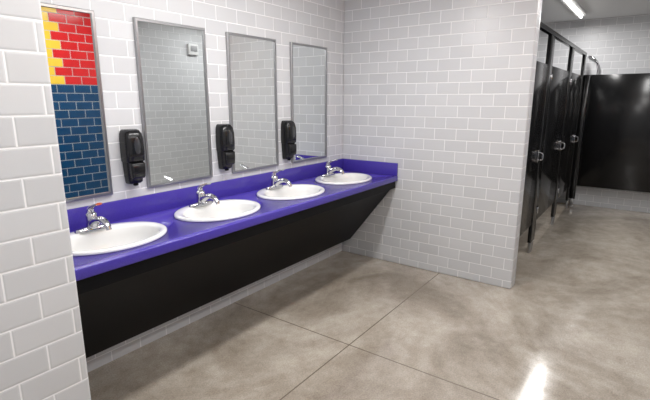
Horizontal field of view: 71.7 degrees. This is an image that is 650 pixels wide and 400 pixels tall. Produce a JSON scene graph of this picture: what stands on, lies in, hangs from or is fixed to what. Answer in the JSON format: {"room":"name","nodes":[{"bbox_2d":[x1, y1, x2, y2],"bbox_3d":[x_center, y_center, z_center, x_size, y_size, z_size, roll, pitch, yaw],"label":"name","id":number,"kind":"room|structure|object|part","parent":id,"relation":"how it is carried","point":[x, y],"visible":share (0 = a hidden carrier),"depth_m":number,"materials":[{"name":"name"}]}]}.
{"room":"public restroom","nodes":[
{"label":"public restroom","id":0,"kind":"room"},
{"bbox_2d":[0,0,90,399],"bbox_3d":[-2.303,0.102,0.602,1.100,2.780,3.230,9,15,35],"label":"wall","id":1,"kind":"structure","parent":0,"point":[43,357],"depth_m":1.51,"materials":[{"name":"tile"}]},
{"bbox_2d":[40,0,343,371],"bbox_3d":[0.419,-0.896,5.093,0.150,2.780,7.420,9,15,35],"label":"wall","id":2,"kind":"structure","parent":0,"point":[320,23],"depth_m":3.26,"materials":[{"name":"tile"}]},
{"bbox_2d":[40,2,112,201],"bbox_3d":[-1.434,-0.494,2.390,0.021,1.036,0.530,9,15,35],"label":"wall mirror","id":3,"kind":"object","parent":2,"relation":"attached to","point":[70,34],"visible":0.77,"depth_m":2.48,"materials":[{"name":"mirror"}]},
{"bbox_2d":[119,129,145,185],"bbox_3d":[-1.167,-0.258,2.755,0.097,0.346,0.122,9,15,35],"label":"soap dispenser","id":4,"kind":"object","parent":2,"relation":"attached to","point":[132,151],"visible":1,"depth_m":2.72,"materials":[{"name":"black plastic"}]},
{"bbox_2d":[132,17,212,187],"bbox_3d":[-0.986,-0.630,2.999,0.021,1.036,0.530,9,15,35],"label":"wall mirror","id":5,"kind":"object","parent":2,"relation":"attached to","point":[171,60],"visible":1,"depth_m":2.97,"materials":[{"name":"metal"}]},
{"bbox_2d":[67,159,342,230],"bbox_3d":[-0.747,-0.094,3.459,0.021,0.122,3.181,9,15,35],"label":"backsplash","id":6,"kind":"structure","parent":2,"relation":"attached to","point":[121,209],"depth_m":3.10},
{"bbox_2d":[215,124,234,170],"bbox_3d":[-0.731,-0.389,3.347,0.097,0.346,0.122,9,15,35],"label":"soap dispenser","id":7,"kind":"object","parent":2,"relation":"attached to","point":[225,140],"visible":1,"depth_m":3.31,"materials":[{"name":"black plastic"}]},
{"bbox_2d":[76,182,394,357],"bbox_3d":[-0.462,0.395,3.370,0.540,0.687,3.200,9,15,35],"label":"panel","id":8,"kind":"object","parent":2,"relation":"attached to","point":[118,305],"visible":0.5,"depth_m":2.87,"materials":[{"name":"black laminate"}]},
{"bbox_2d":[67,158,397,280],"bbox_3d":[-0.486,-0.030,3.294,0.649,0.174,3.202,9,15,35],"label":"countertop","id":9,"kind":"structure","parent":8,"relation":"on","point":[160,207],"depth_m":2.94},
{"bbox_2d":[74,203,111,233],"bbox_3d":[-1.226,0.094,2.437,0.216,0.167,0.196,9,15,35],"label":"faucet","id":10,"kind":"object","parent":9,"relation":"on","point":[93,221],"visible":1,"depth_m":2.45,"materials":[{"name":"silver metal"}]},
{"bbox_3d":[-1.288,0.154,2.496,0.060,0.024,0.196,9,15,35],"label":"plate","id":11,"kind":"part","parent":10,"relation":"part of","materials":[{"name":"silver metal"}]},
{"bbox_3d":[-1.258,0.045,2.450,0.122,0.077,0.044,9,15,35],"label":"lever handle","id":12,"kind":"part","parent":10,"relation":"part of","materials":[{"name":"silver metal"}]},
{"bbox_3d":[-1.217,0.128,2.438,0.194,0.082,0.054,9,15,35],"label":"spout","id":13,"kind":"part","parent":10,"relation":"part of","materials":[{"name":"silver metal"}]},
{"bbox_2d":[70,221,166,255],"bbox_3d":[-1.143,0.278,2.417,0.490,0.188,0.610,9,15,35],"label":"sink","id":14,"kind":"object","parent":9,"relation":"in","point":[124,235],"visible":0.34,"depth_m":2.53,"materials":[{"name":"white ceramic"}]},
{"bbox_2d":[189,182,219,207],"bbox_3d":[-0.788,-0.038,3.032,0.216,0.167,0.196,9,15,35],"label":"faucet","id":15,"kind":"object","parent":9,"relation":"on","point":[202,198],"visible":1,"depth_m":3.04,"materials":[{"name":"silver metal"}]},
{"bbox_3d":[-0.850,0.022,3.090,0.060,0.024,0.196,9,15,35],"label":"plate","id":16,"kind":"part","parent":15,"relation":"part of","materials":[{"name":"silver metal"}]},
{"bbox_3d":[-0.821,-0.087,3.045,0.122,0.077,0.044,9,15,35],"label":"lever handle","id":17,"kind":"part","parent":15,"relation":"part of","materials":[{"name":"silver metal"}]},
{"bbox_3d":[-0.780,-0.005,3.033,0.194,0.082,0.054,9,15,35],"label":"spout","id":18,"kind":"part","parent":15,"relation":"part of","materials":[{"name":"silver metal"}]},
{"bbox_2d":[174,199,260,221],"bbox_3d":[-0.706,0.146,3.012,0.490,0.188,0.610,9,15,35],"label":"sink","id":19,"kind":"object","parent":9,"relation":"in","point":[227,209],"visible":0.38,"depth_m":3.11,"materials":[{"name":"white ceramic"}]},
{"bbox_2d":[266,169,291,189],"bbox_3d":[-0.351,-0.171,3.626,0.216,0.167,0.196,9,15,35],"label":"faucet","id":20,"kind":"object","parent":9,"relation":"on","point":[275,182],"visible":1,"depth_m":3.63,"materials":[{"name":"silver metal"}]},
{"bbox_3d":[-0.412,-0.111,3.685,0.060,0.024,0.196,9,15,35],"label":"plate","id":21,"kind":"part","parent":20,"relation":"part of","materials":[{"name":"silver metal"}]},
{"bbox_3d":[-0.383,-0.219,3.639,0.122,0.077,0.044,9,15,35],"label":"lever handle","id":22,"kind":"part","parent":20,"relation":"part of","materials":[{"name":"silver metal"}]},
{"bbox_3d":[-0.342,-0.137,3.627,0.194,0.082,0.054,9,15,35],"label":"spout","id":23,"kind":"part","parent":20,"relation":"part of","materials":[{"name":"silver metal"}]},
{"bbox_2d":[257,184,324,199],"bbox_3d":[-0.268,0.014,3.606,0.490,0.188,0.610,9,15,35],"label":"sink","id":24,"kind":"object","parent":9,"relation":"in","point":[297,191],"visible":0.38,"depth_m":3.73,"materials":[{"name":"white ceramic"}]},
{"bbox_2d":[321,159,344,176],"bbox_3d":[0.093,-0.304,4.229,0.216,0.167,0.196,9,15,35],"label":"faucet","id":25,"kind":"object","parent":9,"relation":"on","point":[329,171],"visible":1,"depth_m":4.23,"materials":[{"name":"silver metal"}]},
{"bbox_3d":[0.031,-0.244,4.287,0.060,0.024,0.196,9,15,35],"label":"plate","id":26,"kind":"part","parent":25,"relation":"part of","materials":[{"name":"silver metal"}]},
{"bbox_3d":[0.102,-0.271,4.230,0.194,0.082,0.054,9,15,35],"label":"spout","id":27,"kind":"part","parent":25,"relation":"part of","materials":[{"name":"silver metal"}]},
{"bbox_2d":[315,173,371,184],"bbox_3d":[0.176,-0.120,4.209,0.490,0.188,0.610,9,15,35],"label":"sink","id":28,"kind":"object","parent":9,"relation":"in","point":[338,178],"visible":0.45,"depth_m":4.33,"materials":[{"name":"white ceramic"}]},
{"bbox_2d":[225,32,278,172],"bbox_3d":[-0.560,-0.758,3.578,0.021,1.036,0.530,9,15,35],"label":"wall mirror","id":29,"kind":"object","parent":2,"relation":"attached to","point":[251,60],"visible":1,"depth_m":3.56,"materials":[{"name":"metal"}]},
{"bbox_2d":[281,120,296,159],"bbox_3d":[-0.308,-0.517,3.921,0.097,0.346,0.122,9,15,35],"label":"soap dispenser","id":30,"kind":"object","parent":2,"relation":"attached to","point":[288,127],"visible":1,"depth_m":3.88,"materials":[{"name":"black plastic"}]},
{"bbox_2d":[289,42,326,162],"bbox_3d":[-0.140,-0.885,4.148,0.021,1.036,0.530,9,15,35],"label":"wall mirror","id":31,"kind":"object","parent":2,"relation":"attached to","point":[308,63],"visible":1,"depth_m":4.13,"materials":[{"name":"metal"}]},
{"bbox_2d":[88,202,649,399],"bbox_3d":[0.836,1.006,3.171,3.500,0.100,10.650,9,15,35],"label":"floor","id":32,"kind":"structure","parent":0,"point":[573,323],"depth_m":3.14,"materials":[{"name":"concrete"}]},
{"bbox_2d":[519,21,586,252],"bbox_3d":[2.053,-0.795,5.779,1.743,2.285,3.640,9,15,35],"label":"partition","id":33,"kind":"object","parent":32,"relation":"on","point":[557,94],"depth_m":5.00,"materials":[{"name":"metal"}]},
{"bbox_3d":[1.966,-0.471,4.308,0.027,1.630,0.758,9,15,35],"label":"door","id":34,"kind":"part","parent":33,"relation":"part of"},
{"bbox_3d":[2.186,-0.440,4.562,0.051,0.120,0.040,9,15,35],"label":"handle","id":35,"kind":"part","parent":33,"relation":"part of","materials":[{"name":"silver metal"}]},
{"bbox_3d":[2.639,-0.674,5.224,0.027,1.630,1.148,9,15,35],"label":"door","id":36,"kind":"part","parent":33,"relation":"part of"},
{"bbox_3d":[2.709,-1.786,5.076,0.043,0.045,3.640,9,15,35],"label":"head rail","id":37,"kind":"part","parent":33,"relation":"part of","materials":[{"name":"black plastic"}]},
{"bbox_3d":[3.386,-0.900,6.238,0.027,1.630,1.028,9,15,35],"label":"door","id":38,"kind":"part","parent":33,"relation":"part of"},
{"bbox_2d":[568,73,649,205],"bbox_3d":[4.424,-0.783,6.427,1.525,1.980,0.034,9,15,35],"label":"partition","id":39,"kind":"object","parent":32,"relation":"on","point":[614,150],"depth_m":6.53,"materials":[{"name":"metal"}]},
{"bbox_2d":[342,0,541,288],"bbox_3d":[0.949,-0.699,4.204,1.775,2.780,0.150,9,15,35],"label":"wall","id":40,"kind":"structure","parent":0,"point":[442,91],"depth_m":4.05,"materials":[{"name":"tile"}]},
{"bbox_2d":[537,14,649,212],"bbox_3d":[3.900,-1.325,7.021,3.200,2.780,0.150,9,15,35],"label":"wall","id":41,"kind":"structure","parent":0,"point":[620,45],"depth_m":6.65,"materials":[{"name":"tile"}]},
{"bbox_2d":[588,55,598,74],"bbox_3d":[3.955,-1.956,6.667,0.068,0.366,0.193,-7,14,-28],"label":"pipe","id":42,"kind":"object","parent":41,"relation":"attached to","point":[590,56],"visible":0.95,"depth_m":6.61,"materials":[{"name":"silver metal"}]},
{"bbox_2d":[540,0,649,22],"bbox_3d":[0.836,-1.806,2.547,3.500,0.100,10.650,9,15,35],"label":"ceiling","id":43,"kind":"structure","parent":0,"point":[552,11],"depth_m":5.91,"materials":[{"name":"paint"}]},
{"bbox_2d":[560,0,586,17],"bbox_3d":[3.114,-2.405,5.625,0.140,0.065,1.400,9,15,35],"label":"ceiling light","id":44,"kind":"object","parent":43,"relation":"attached to","point":[574,6],"visible":1,"depth_m":5.59,"materials":[{"name":"white plastic"}]}
]}

